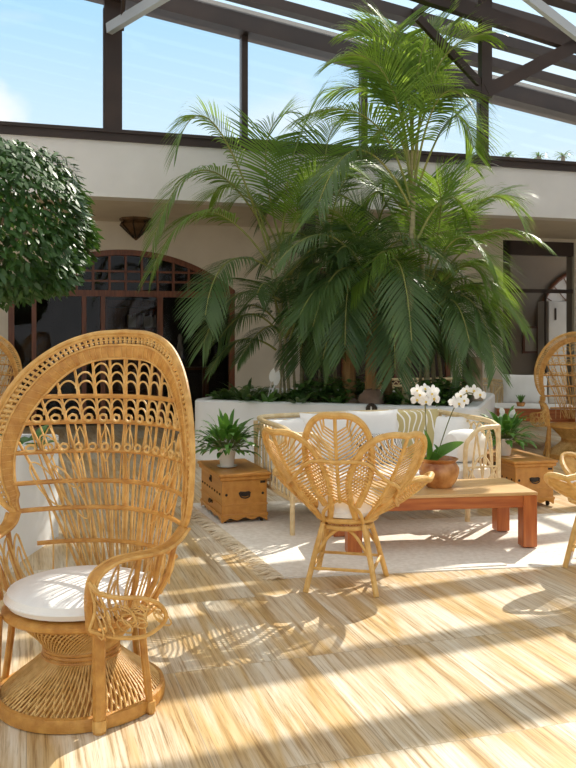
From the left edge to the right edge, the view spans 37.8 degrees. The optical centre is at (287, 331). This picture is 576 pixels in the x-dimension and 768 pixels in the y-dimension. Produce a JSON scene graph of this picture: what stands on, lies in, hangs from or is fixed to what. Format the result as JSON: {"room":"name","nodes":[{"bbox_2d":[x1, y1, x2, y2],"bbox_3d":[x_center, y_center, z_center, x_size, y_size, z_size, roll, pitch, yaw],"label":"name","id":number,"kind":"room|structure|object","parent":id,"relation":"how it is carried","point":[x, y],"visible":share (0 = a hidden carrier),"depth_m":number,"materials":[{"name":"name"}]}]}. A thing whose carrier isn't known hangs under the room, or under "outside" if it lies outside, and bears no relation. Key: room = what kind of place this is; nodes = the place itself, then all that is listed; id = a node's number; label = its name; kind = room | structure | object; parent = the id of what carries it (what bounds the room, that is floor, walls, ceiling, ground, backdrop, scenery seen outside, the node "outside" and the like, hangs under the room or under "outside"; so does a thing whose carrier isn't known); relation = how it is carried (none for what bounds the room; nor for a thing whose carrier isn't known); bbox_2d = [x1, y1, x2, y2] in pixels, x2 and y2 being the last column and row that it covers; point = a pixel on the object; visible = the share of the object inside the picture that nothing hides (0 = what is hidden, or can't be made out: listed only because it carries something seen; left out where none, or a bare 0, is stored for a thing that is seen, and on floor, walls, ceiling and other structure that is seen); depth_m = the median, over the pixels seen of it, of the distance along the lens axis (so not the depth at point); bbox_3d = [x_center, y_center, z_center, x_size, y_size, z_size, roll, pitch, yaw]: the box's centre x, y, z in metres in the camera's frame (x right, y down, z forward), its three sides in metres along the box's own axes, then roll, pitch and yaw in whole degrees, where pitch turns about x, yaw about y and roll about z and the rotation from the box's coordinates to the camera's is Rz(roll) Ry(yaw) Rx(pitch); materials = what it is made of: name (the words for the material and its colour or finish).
{"room":"sunroom","nodes":[
{"label":"sunroom","id":0,"kind":"room"},
{"bbox_2d":[14,256,227,411],"bbox_3d":[-3.397,-0.050,16.067,5.210,3.100,0.100,0,0,-17],"label":"window glass","id":1,"kind":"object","parent":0,"point":[58,321],"depth_m":15.95,"materials":[{"name":"black glass"}]},
{"bbox_2d":[0,403,575,767],"bbox_3d":[-0.023,1.545,6.801,22.000,0.110,23.000,0,0,-17],"label":"floor","id":2,"kind":"structure","parent":0,"point":[460,668],"depth_m":3.82,"materials":[{"name":"wood"}]},
{"bbox_2d":[0,336,22,430],"bbox_3d":[-3.743,0.745,10.206,1.006,1.514,0.721,0,0,-25],"label":"chair","id":3,"kind":"object","parent":2,"relation":"on","point":[7,352],"visible":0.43,"depth_m":10.50,"materials":[{"name":"wicker"}]},
{"bbox_2d":[0,434,57,570],"bbox_3d":[-2.250,1.125,5.700,1.040,0.750,1.040,0,0,5],"label":"planter box","id":4,"kind":"object","parent":2,"relation":"on","point":[32,527],"visible":0.6,"depth_m":5.69,"materials":[{"name":"paint"}]},
{"bbox_2d":[0,425,53,447],"bbox_3d":[-1.793,0.744,5.738,0.491,0.189,0.555,0,0,0],"label":"leafy plant","id":5,"kind":"object","parent":4,"relation":"on","point":[38,432],"visible":0.21,"depth_m":5.86,"materials":[{"name":"green plant"}]},
{"bbox_2d":[0,137,104,312],"bbox_3d":[-2.131,-0.250,5.747,1.678,2.181,1.687,0,0,0],"label":"ficus tree","id":6,"kind":"object","parent":4,"relation":"on","point":[57,276],"visible":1,"depth_m":5.46,"materials":[{"name":"green plant"}]},
{"bbox_2d":[0,329,194,735],"bbox_3d":[-0.848,0.745,3.466,1.005,1.514,0.721,0,0,19],"label":"chair","id":7,"kind":"object","parent":2,"relation":"on","point":[82,679],"visible":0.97,"depth_m":3.56,"materials":[{"name":"wicker"}]},
{"bbox_2d":[3,565,155,621],"bbox_3d":[-0.850,1.062,3.460,0.613,0.084,0.613,0,0,-17],"label":"seat cushion","id":8,"kind":"object","parent":7,"relation":"on","point":[56,595],"visible":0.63,"depth_m":3.31,"materials":[{"name":"white fabric"}]},
{"bbox_2d":[105,299,156,411],"bbox_3d":[-2.967,0.440,15.897,0.965,2.100,0.320,0,0,-17],"label":"bookcase","id":9,"kind":"object","parent":2,"relation":"on","point":[116,311],"visible":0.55,"depth_m":15.98,"materials":[{"name":"red wood"}]},
{"bbox_2d":[133,313,135,326],"bbox_3d":[-2.899,-0.219,15.881,0.037,0.266,0.150,0,0,-17],"label":"book","id":10,"kind":"object","parent":9,"relation":"on","point":[134,314],"visible":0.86,"depth_m":15.81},
{"bbox_2d":[150,366,209,416],"bbox_3d":[-1.929,1.060,15.005,1.000,0.860,0.400,0,0,-17],"label":"console table","id":11,"kind":"object","parent":2,"relation":"on","point":[205,385],"visible":0.64,"depth_m":14.97,"materials":[{"name":"red wood"}]},
{"bbox_2d":[176,334,183,365],"bbox_3d":[-1.929,0.329,15.005,0.140,0.600,0.140,0,0,0],"label":"statuette","id":12,"kind":"object","parent":11,"relation":"on","point":[179,349],"visible":0.73,"depth_m":14.97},
{"bbox_2d":[176,501,506,579],"bbox_3d":[0.201,1.488,6.338,1.561,0.024,2.658,0,0,-21],"label":"woven rug","id":13,"kind":"object","parent":2,"relation":"on","point":[269,542],"visible":0.73,"depth_m":5.80,"materials":[{"name":"beige fabric"}]},
{"bbox_2d":[197,458,270,522],"bbox_3d":[-0.452,1.300,6.890,0.425,0.399,0.760,0,0,-19],"label":"wooden chest","id":14,"kind":"object","parent":13,"relation":"on","point":[239,492],"visible":0.99,"depth_m":6.59,"materials":[{"name":"brown wood"}]},
{"bbox_2d":[218,448,235,466],"bbox_3d":[-0.497,1.015,6.843,0.160,0.154,0.160,0,0,0],"label":"pot","id":15,"kind":"object","parent":14,"relation":"on","point":[227,460],"depth_m":6.79,"materials":[{"name":"white ceramic"}]},
{"bbox_2d":[195,409,264,467],"bbox_3d":[-0.509,0.862,6.850,0.673,0.474,0.653,0,0,25],"label":"peace lily","id":16,"kind":"object","parent":14,"relation":"on","point":[228,432],"visible":0.99,"depth_m":6.77,"materials":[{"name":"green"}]},
{"bbox_2d":[253,409,500,535],"bbox_3d":[0.703,1.095,6.905,1.808,0.812,1.022,0,0,-19],"label":"sofa","id":17,"kind":"object","parent":13,"relation":"on","point":[473,469],"visible":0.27,"depth_m":6.67,"materials":[{"name":"wicker"}]},
{"bbox_2d":[269,418,304,462],"bbox_3d":[0.033,0.885,6.826,0.405,0.365,0.188,0,0,-42],"label":"throw pillow","id":18,"kind":"object","parent":17,"relation":"on","point":[296,425],"visible":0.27,"depth_m":6.78,"materials":[{"name":"white fabric"}]},
{"bbox_2d":[299,411,352,459],"bbox_3d":[0.324,0.870,6.966,0.460,0.407,0.193,0,0,-23],"label":"throw pillow","id":19,"kind":"object","parent":17,"relation":"on","point":[341,423],"visible":0.29,"depth_m":6.92,"materials":[{"name":"white fabric"}]},
{"bbox_2d":[348,409,397,455],"bbox_3d":[0.741,0.865,7.105,0.461,0.407,0.194,0,0,-18],"label":"throw pillow","id":20,"kind":"object","parent":17,"relation":"on","point":[378,422],"visible":0.4,"depth_m":7.07,"materials":[{"name":"white fabric"}]},
{"bbox_2d":[264,457,489,493],"bbox_3d":[0.712,1.143,6.879,1.670,0.145,0.860,0,0,-18],"label":"seat cushion","id":21,"kind":"object","parent":17,"relation":"on","point":[476,472],"depth_m":6.67,"materials":[{"name":"white fabric"}]},
{"bbox_2d":[354,431,405,462],"bbox_3d":[0.748,0.945,6.833,0.441,0.244,0.157,0,0,-21],"label":"throw pillow","id":22,"kind":"object","parent":17,"relation":"on","point":[397,442],"visible":0.38,"depth_m":6.79,"materials":[{"name":"fabric"}]},
{"bbox_2d":[397,408,438,456],"bbox_3d":[1.102,0.870,7.226,0.464,0.407,0.196,0,0,-10],"label":"throw pillow","id":23,"kind":"object","parent":17,"relation":"on","point":[407,421],"visible":0.45,"depth_m":7.18,"materials":[{"name":"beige fabric"}]},
{"bbox_2d":[433,416,472,455],"bbox_3d":[1.380,0.900,7.214,0.424,0.357,0.199,0,0,18],"label":"throw pillow","id":24,"kind":"object","parent":17,"relation":"on","point":[455,423],"visible":0.28,"depth_m":7.17,"materials":[{"name":"white fabric"}]},
{"bbox_2d":[444,429,486,461],"bbox_3d":[1.458,0.932,6.902,0.300,0.270,0.270,0,0,-24],"label":"bolster","id":25,"kind":"object","parent":17,"relation":"on","point":[462,435],"visible":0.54,"depth_m":6.81,"materials":[{"name":"white fabric"}]},
{"bbox_2d":[331,478,537,552],"bbox_3d":[1.021,1.296,5.994,1.340,0.382,0.580,0,0,-8],"label":"coffee table","id":26,"kind":"object","parent":13,"relation":"on","point":[498,494],"visible":0.54,"depth_m":5.79,"materials":[{"name":"brown wood"}]},
{"bbox_2d":[410,383,485,488],"bbox_3d":[1.115,0.734,5.996,0.560,0.741,0.294,0,0,0],"label":"potted orchid","id":27,"kind":"object","parent":26,"relation":"on","point":[445,469],"visible":0.94,"depth_m":5.92,"materials":[{"name":"plant"}]},
{"bbox_2d":[195,388,494,462],"bbox_3d":[0.794,1.150,10.490,3.327,0.700,2.350,0,0,18],"label":"planting bed","id":28,"kind":"object","parent":2,"relation":"on","point":[204,407],"visible":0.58,"depth_m":9.66,"materials":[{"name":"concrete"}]},
{"bbox_2d":[223,377,277,400],"bbox_3d":[-0.491,0.713,9.857,0.805,0.315,0.893,0,0,0],"label":"fern","id":29,"kind":"object","parent":28,"relation":"in","point":[245,395],"visible":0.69,"depth_m":9.83,"materials":[{"name":"green plant"}]},
{"bbox_2d":[135,79,382,394],"bbox_3d":[-0.303,-1.145,10.261,2.891,4.075,2.227,0,0,5],"label":"areca palm","id":30,"kind":"object","parent":28,"relation":"in","point":[214,318],"visible":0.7,"depth_m":10.09,"materials":[{"name":"plant"}]},
{"bbox_2d":[239,368,282,402],"bbox_3d":[-0.266,0.641,9.752,0.526,0.460,0.538,0,0,15],"label":"peace lily","id":31,"kind":"object","parent":28,"relation":"in","point":[274,377],"visible":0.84,"depth_m":9.63,"materials":[{"name":"green plant"}]},
{"bbox_2d":[268,368,275,395],"bbox_3d":[-0.207,0.641,9.646,0.145,0.460,0.045,0,0,34],"label":"flower","id":32,"kind":"object","parent":31,"relation":"on","point":[272,376],"depth_m":9.63,"materials":[{"name":"white plant"}]},
{"bbox_2d":[272,372,279,391],"bbox_3d":[-0.172,0.666,9.710,0.168,0.411,0.050,0,0,8],"label":"flower","id":33,"kind":"object","parent":31,"relation":"on","point":[277,378],"depth_m":9.71,"materials":[{"name":"white plant"}]},
{"bbox_2d":[278,388,320,403],"bbox_3d":[0.128,0.750,9.553,0.544,0.240,0.626,0,0,0],"label":"fern","id":34,"kind":"object","parent":28,"relation":"in","point":[298,398],"visible":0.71,"depth_m":9.60,"materials":[{"name":"green plant"}]},
{"bbox_2d":[243,100,406,399],"bbox_3d":[0.502,-1.018,10.680,2.216,3.818,1.732,0,0,-8],"label":"areca palm","id":35,"kind":"object","parent":28,"relation":"in","point":[290,345],"visible":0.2,"depth_m":10.58,"materials":[{"name":"plant"}]},
{"bbox_2d":[309,387,359,403],"bbox_3d":[0.551,0.746,9.612,0.693,0.248,0.609,0,0,0],"label":"fern","id":36,"kind":"object","parent":28,"relation":"in","point":[332,400],"visible":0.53,"depth_m":9.52,"materials":[{"name":"green plant"}]},
{"bbox_2d":[205,371,471,404],"bbox_3d":[0.690,0.681,10.162,3.185,0.390,1.512,0,0,19],"label":"ground cover","id":37,"kind":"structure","parent":28,"relation":"on","point":[330,389],"depth_m":9.70,"materials":[{"name":"green plant"}]},
{"bbox_2d":[345,398,358,402],"bbox_3d":[0.728,0.815,9.549,0.168,0.148,0.154,0,0,-33],"label":"stone","id":38,"kind":"object","parent":28,"relation":"on","point":[353,400],"visible":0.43,"depth_m":9.50,"materials":[{"name":"brown stone"}]},
{"bbox_2d":[258,170,475,400],"bbox_3d":[0.973,-0.447,9.548,2.726,2.679,1.968,0,0,-6],"label":"palm","id":39,"kind":"object","parent":28,"relation":"in","point":[325,322],"visible":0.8,"depth_m":9.10,"materials":[{"name":"green plant"}]},
{"bbox_2d":[358,388,384,403],"bbox_3d":[0.944,0.768,9.458,0.280,0.274,0.219,0,0,24],"label":"stone","id":40,"kind":"object","parent":28,"relation":"on","point":[367,396],"visible":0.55,"depth_m":9.38,"materials":[{"name":"brown stone"}]},
{"bbox_2d":[366,403,376,409],"bbox_3d":[0.913,0.845,9.194,0.132,0.132,0.034,0,0,18],"label":"wall lamp","id":41,"kind":"object","parent":28,"relation":"attached to","point":[370,406],"visible":0.62,"depth_m":9.18,"materials":[{"name":"metal"}]},
{"bbox_2d":[280,0,512,404],"bbox_3d":[1.158,-1.462,9.299,2.669,4.709,2.134,0,0,-7],"label":"areca palm","id":42,"kind":"object","parent":28,"relation":"in","point":[407,87],"visible":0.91,"depth_m":9.27,"materials":[{"name":"plant"}]},
{"bbox_2d":[386,390,420,404],"bbox_3d":[1.308,0.742,9.433,0.655,0.257,0.653,0,0,27],"label":"fern","id":43,"kind":"object","parent":28,"relation":"in","point":[399,393],"visible":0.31,"depth_m":9.29,"materials":[{"name":"green plant"}]},
{"bbox_2d":[432,389,459,406],"bbox_3d":[1.691,0.725,9.301,0.647,0.290,0.785,0,0,-33],"label":"fern","id":44,"kind":"object","parent":28,"relation":"in","point":[434,403],"visible":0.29,"depth_m":9.20,"materials":[{"name":"green plant"}]},
{"bbox_2d":[334,142,558,405],"bbox_3d":[1.703,-0.650,9.590,2.696,3.088,2.155,0,0,-10],"label":"areca palm","id":45,"kind":"object","parent":28,"relation":"in","point":[477,332],"visible":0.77,"depth_m":9.35,"materials":[{"name":"plant"}]},
{"bbox_2d":[461,357,482,405],"bbox_3d":[2.147,0.578,9.800,0.251,0.584,0.251,0,0,0],"label":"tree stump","id":46,"kind":"object","parent":28,"relation":"on","point":[472,398],"visible":0.26,"depth_m":9.70,"materials":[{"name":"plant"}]},
{"bbox_2d":[262,412,434,597],"bbox_3d":[0.336,0.973,4.949,1.011,1.065,0.750,0,0,13],"label":"chair","id":47,"kind":"object","parent":2,"relation":"on","point":[397,490],"visible":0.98,"depth_m":4.77,"materials":[{"name":"wicker"}]},
{"bbox_2d":[317,483,376,518],"bbox_3d":[0.355,1.002,5.034,0.381,0.180,0.382,0,0,0],"label":"seat cushion","id":48,"kind":"object","parent":47,"relation":"on","point":[341,510],"visible":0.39,"depth_m":4.87,"materials":[{"name":"white fabric"}]},
{"bbox_2d":[378,377,514,438],"bbox_3d":[2.277,1.095,12.222,1.808,0.812,1.022,0,0,-6],"label":"sofa","id":49,"kind":"object","parent":2,"relation":"on","point":[497,388],"visible":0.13,"depth_m":12.57,"materials":[{"name":"wicker"}]},
{"bbox_2d":[376,512,575,573],"bbox_3d":[1.750,1.495,6.100,3.090,0.009,1.466,0,0,-10],"label":"woven rug","id":50,"kind":"object","parent":2,"relation":"on","point":[477,535],"visible":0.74,"depth_m":6.09,"materials":[{"name":"beige fabric"}]},
{"bbox_2d":[543,451,575,567],"bbox_3d":[2.098,0.973,5.433,0.750,1.065,1.011,0,0,24],"label":"chair","id":51,"kind":"object","parent":50,"relation":"on","point":[567,489],"visible":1,"depth_m":5.33,"materials":[{"name":"wicker"}]},
{"bbox_2d":[478,448,557,504],"bbox_3d":[2.027,1.300,7.534,0.425,0.399,0.760,0,0,-14],"label":"wooden chest","id":52,"kind":"object","parent":2,"relation":"on","point":[527,469],"visible":0.41,"depth_m":7.21,"materials":[{"name":"brown wood"}]},
{"bbox_2d":[476,406,541,455],"bbox_3d":[1.935,0.881,7.505,0.662,0.436,0.676,0,0,0],"label":"peace lily","id":53,"kind":"object","parent":52,"relation":"on","point":[507,422],"visible":0.76,"depth_m":7.43,"materials":[{"name":"green plant"}]},
{"bbox_2d":[499,407,504,415],"bbox_3d":[1.905,0.704,7.473,0.052,0.082,0.023,0,0,0],"label":"flower","id":54,"kind":"object","parent":53,"relation":"on","point":[502,411],"depth_m":7.47,"materials":[{"name":"white plant"}]},
{"bbox_2d":[501,439,512,455],"bbox_3d":[1.930,1.022,7.499,0.160,0.154,0.160,0,0,0],"label":"pot","id":55,"kind":"object","parent":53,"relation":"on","point":[505,448],"depth_m":7.44,"materials":[{"name":"white ceramic"}]},
{"bbox_2d":[509,409,514,417],"bbox_3d":[1.996,0.724,7.473,0.052,0.082,0.023,0,0,0],"label":"flower","id":56,"kind":"object","parent":53,"relation":"on","point":[512,413],"depth_m":7.47,"materials":[{"name":"white plant"}]},
{"bbox_2d":[495,408,574,421],"bbox_3d":[3.220,1.240,11.000,0.960,0.520,0.640,0,0,12],"label":"side table","id":57,"kind":"object","parent":2,"relation":"on","point":[526,412],"visible":0.12,"depth_m":10.68,"materials":[{"name":"brown wood"}]},
{"bbox_2d":[495,403,574,409],"bbox_3d":[3.220,0.971,11.000,1.000,0.016,0.670,0,0,12],"label":"table cloth","id":58,"kind":"object","parent":57,"relation":"on","point":[497,405],"visible":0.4,"depth_m":10.86,"materials":[{"name":"white fabric"}]},
{"bbox_2d":[516,395,525,405],"bbox_3d":[3.021,0.886,10.899,0.139,0.151,0.138,0,0,0],"label":"potted plant","id":59,"kind":"object","parent":58,"relation":"on","point":[520,398],"visible":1,"depth_m":10.87,"materials":[{"name":"green plant"}]},
{"bbox_2d":[538,301,565,402],"bbox_3d":[5.719,0.425,17.898,0.640,2.150,0.425,0,0,-17],"label":"tall cabinet","id":60,"kind":"object","parent":2,"relation":"on","point":[556,310],"visible":0.51,"depth_m":17.69,"materials":[{"name":"white painted wood"},{"name":"dark iron"}]},
{"bbox_2d":[529,331,575,459],"bbox_3d":[3.433,0.745,10.055,1.005,1.514,0.721,0,0,34],"label":"chair","id":61,"kind":"object","parent":2,"relation":"on","point":[566,431],"visible":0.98,"depth_m":10.36,"materials":[{"name":"wicker"}]},
{"bbox_2d":[0,134,575,221],"bbox_3d":[-1.466,-2.135,11.431,18.000,0.730,0.300,0,0,-17],"label":"wall","id":62,"kind":"structure","parent":0,"point":[112,170],"depth_m":11.37,"materials":[{"name":"white paint"}]},
{"bbox_2d":[103,0,121,128],"bbox_3d":[-2.316,-3.507,11.083,0.244,1.714,0.140,0,0,-17],"label":"trim","id":63,"kind":"structure","parent":62,"relation":"attached to","point":[112,44],"depth_m":11.01,"materials":[{"name":"brown wood"}]},
{"bbox_2d":[120,0,125,30],"bbox_3d":[-2.102,-4.097,10.700,0.050,0.394,0.446,0,0,-15],"label":"trim","id":64,"kind":"structure","parent":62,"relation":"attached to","point":[123,2],"depth_m":10.64,"materials":[{"name":"wood"}]},
{"bbox_2d":[106,0,168,34],"bbox_3d":[-1.883,-4.039,10.575,1.192,0.307,0.090,0,0,40],"label":"trim","id":65,"kind":"structure","parent":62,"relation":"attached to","point":[144,7],"depth_m":10.61,"materials":[{"name":"grey paint"}]},
{"bbox_2d":[240,35,247,137],"bbox_3d":[-0.612,-3.379,11.613,0.085,1.457,0.140,0,0,-17],"label":"trim","id":66,"kind":"structure","parent":62,"relation":"attached to","point":[243,39],"depth_m":11.55,"materials":[{"name":"brown wood"}]},
{"bbox_2d":[0,121,575,171],"bbox_3d":[-1.445,-2.575,11.364,18.000,0.150,0.280,0,0,-17],"label":"trim","id":67,"kind":"structure","parent":62,"relation":"on","point":[6,127],"depth_m":11.27,"materials":[{"name":"brown wood"}]},
{"bbox_2d":[300,207,315,388],"bbox_3d":[0.284,-0.135,11.960,0.170,3.270,0.170,0,0,-17],"label":"trim","id":68,"kind":"structure","parent":62,"relation":"attached to","point":[307,224],"depth_m":11.88,"materials":[{"name":"brown wood"}]},
{"bbox_2d":[359,66,367,145],"bbox_3d":[1.086,-3.251,12.142,0.085,1.201,0.140,0,0,-17],"label":"trim","id":69,"kind":"structure","parent":62,"relation":"attached to","point":[360,93],"depth_m":12.09,"materials":[{"name":"brown wood"}]},
{"bbox_2d":[476,98,488,154],"bbox_3d":[2.947,-3.110,12.722,0.154,0.920,0.140,0,0,-17],"label":"trim","id":70,"kind":"structure","parent":62,"relation":"attached to","point":[478,104],"depth_m":12.66,"materials":[{"name":"brown wood"}]},
{"bbox_2d":[0,219,575,406],"bbox_3d":[-2.202,-0.135,13.794,18.000,3.270,0.250,0,0,-17],"label":"wall","id":71,"kind":"structure","parent":0,"point":[201,246],"depth_m":14.14,"materials":[{"name":"beige paint"}]},
{"bbox_2d":[8,250,234,427],"bbox_3d":[-2.632,0.085,13.613,3.610,2.830,0.120,0,0,-17],"label":"window frame","id":72,"kind":"structure","parent":71,"relation":"in","point":[102,294],"depth_m":13.57,"materials":[{"name":"red wood"}]},
{"bbox_2d":[316,268,450,390],"bbox_3d":[1.616,0.200,14.816,2.742,2.600,0.110,0,0,-17],"label":"door","id":73,"kind":"structure","parent":71,"relation":"in","point":[445,370],"depth_m":14.87,"materials":[{"name":"red wood"}]},
{"bbox_2d":[503,240,573,373],"bbox_3d":[5.432,-0.105,16.135,3.075,3.210,0.140,0,0,-17],"label":"door","id":74,"kind":"structure","parent":71,"relation":"in","point":[513,247],"depth_m":15.82,"materials":[{"name":"brown wood"}]},
{"bbox_2d":[2,197,575,238],"bbox_3d":[-1.875,-1.870,12.744,18.000,0.200,2.450,0,0,-17],"label":"ceiling","id":75,"kind":"structure","parent":0,"point":[104,210],"depth_m":13.22,"materials":[{"name":"beige paint"}]},
{"bbox_2d":[119,216,152,239],"bbox_3d":[-2.370,-1.600,13.100,0.483,0.340,0.483,0,0,-22],"label":"ceiling lamp","id":76,"kind":"object","parent":75,"relation":"attached to","point":[135,226],"visible":0.91,"depth_m":12.95,"materials":[{"name":"brown metal"}]},
{"bbox_2d":[502,374,547,403],"bbox_3d":[3.240,0.800,11.480,0.622,0.451,0.172,0,0,7],"label":"cushion","id":77,"kind":"object","parent":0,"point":[523,385],"visible":0.63,"depth_m":11.43,"materials":[{"name":"white fabric"}]},
{"bbox_2d":[510,255,565,374],"bbox_3d":[4.992,-0.200,17.344,5.153,3.400,2.250,0,0,-17],"label":"wall","id":78,"kind":"structure","parent":0,"point":[542,271],"depth_m":18.51,"materials":[{"name":"beige paint"}]},
{"bbox_2d":[522,326,536,352],"bbox_3d":[5.431,0.170,18.512,0.600,0.600,0.040,0,0,-17],"label":"framed picture","id":79,"kind":"object","parent":78,"relation":"attached to","point":[526,347],"visible":0.41,"depth_m":18.48,"materials":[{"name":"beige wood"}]},
{"bbox_2d":[537,273,565,368],"bbox_3d":[6.719,0.030,18.888,2.580,2.939,0.100,0,0,-17],"label":"window","id":80,"kind":"structure","parent":78,"relation":"in","point":[559,283],"depth_m":18.68,"materials":[{"name":"glass"},{"name":"red wood"}]},
{"bbox_2d":[522,0,575,41],"bbox_3d":[2.745,-3.079,8.396,0.929,0.572,0.060,0,0,-17],"label":"trim","id":81,"kind":"structure","parent":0,"point":[540,6],"depth_m":8.34,"materials":[{"name":"grey paint"}]},
{"label":"outside","id":82,"kind":"structure","parent":0,"visible":0},
{"bbox_2d":[423,86,481,97],"bbox_3d":[1.869,-2.680,9.380,0.757,0.173,0.080,0,0,-17],"label":"trim","id":83,"kind":"structure","parent":82,"point":[479,88],"depth_m":9.35,"materials":[{"name":"brown wood"}]},
{"bbox_2d":[415,15,480,85],"bbox_3d":[1.822,-3.106,9.366,0.872,0.760,0.060,0,0,-17],"label":"trim","id":84,"kind":"structure","parent":83,"relation":"attached to","point":[421,21],"depth_m":9.34,"materials":[{"name":"brown wood"}]},
{"bbox_2d":[478,0,491,98],"bbox_3d":[2.226,-3.243,9.491,0.130,1.198,0.090,0,0,-17],"label":"trim","id":85,"kind":"structure","parent":83,"relation":"attached to","point":[484,48],"depth_m":9.45,"materials":[{"name":"brown wood"}]},
{"bbox_2d":[409,0,575,53],"bbox_3d":[2.704,-3.489,9.640,3.247,0.727,0.100,0,0,-17],"label":"trim","id":86,"kind":"structure","parent":85,"relation":"attached to","point":[528,29],"depth_m":9.52,"materials":[{"name":"brown wood"}]},
{"bbox_2d":[485,40,575,95],"bbox_3d":[2.961,-3.127,9.720,1.610,0.962,0.100,0,0,-17],"label":"trim","id":87,"kind":"structure","parent":85,"relation":"attached to","point":[563,51],"depth_m":9.61,"materials":[{"name":"brown wood"}]},
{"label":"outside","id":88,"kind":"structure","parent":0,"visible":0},
{"bbox_2d":[500,151,515,156],"bbox_3d":[8.896,-2.887,33.995,0.820,8.774,0.894,0,0,-30],"label":"palm","id":89,"kind":"object","parent":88,"point":[508,153],"visible":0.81,"depth_m":33.95,"materials":[{"name":"green plant"}]},
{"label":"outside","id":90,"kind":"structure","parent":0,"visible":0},
{"bbox_2d":[529,152,548,158],"bbox_3d":[10.186,-2.890,33.997,0.864,8.781,0.883,0,0,-45],"label":"palm","id":91,"kind":"object","parent":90,"point":[536,153],"visible":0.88,"depth_m":33.92,"materials":[{"name":"green plant"}]},
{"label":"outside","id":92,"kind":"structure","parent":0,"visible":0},
{"bbox_2d":[555,150,573,160],"bbox_3d":[11.140,-2.898,34.030,0.959,8.797,0.891,0,0,0],"label":"palm","id":93,"kind":"object","parent":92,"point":[562,156],"visible":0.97,"depth_m":33.92,"materials":[{"name":"green plant"}]},
{"bbox_3d":[1.168,-3.951,2.977,17.239,1.930,5.525,0,0,0],"label":"trim","id":94,"kind":"structure","parent":0,"visible":0},
{"bbox_2d":[366,4,429,50],"bbox_3d":[3.220,-3.996,5.297,0.100,0.070,14.200,0,0,-17],"label":"trim","id":95,"kind":"structure","parent":94,"relation":"attached to","point":[418,6],"depth_m":10.45,"materials":[{"name":"brown wood"}]},
{"bbox_3d":[9.023,-0.773,8.440,5.339,4.546,16.448,0,0,0],"label":"wall","id":96,"kind":"structure","parent":0,"visible":0},
{"bbox_2d":[85,0,575,124],"bbox_3d":[-1.427,-3.956,11.307,18.000,2.100,0.360,0,0,-17],"label":"roof beam","id":97,"kind":"structure","parent":96,"relation":"attached to","point":[212,16],"depth_m":11.64,"materials":[{"name":"brown wood"}]},
{"bbox_2d":[226,0,575,93],"bbox_3d":[-1.171,-3.951,10.486,18.000,1.930,0.180,0,0,-17],"label":"trim","id":98,"kind":"structure","parent":96,"relation":"attached to","point":[285,8],"depth_m":11.02,"materials":[{"name":"brown wood"}]},
{"bbox_2d":[321,0,575,70],"bbox_3d":[-0.959,-3.951,9.803,18.000,1.930,0.180,0,0,-17],"label":"trim","id":99,"kind":"structure","parent":96,"relation":"attached to","point":[391,11],"depth_m":10.70,"materials":[{"name":"wood"}]},
{"bbox_2d":[469,0,560,30],"bbox_3d":[-0.746,-3.951,9.121,18.000,1.930,0.180,0,0,-17],"label":"trim","id":100,"kind":"structure","parent":96,"relation":"attached to","point":[522,14],"depth_m":10.14,"materials":[{"name":"wood"}]},
{"bbox_2d":[542,0,575,12],"bbox_3d":[-0.533,-3.951,8.438,18.000,1.930,0.180,0,0,-17],"label":"trim","id":101,"kind":"structure","parent":96,"relation":"attached to","point":[569,5],"depth_m":9.57,"materials":[{"name":"wood"}]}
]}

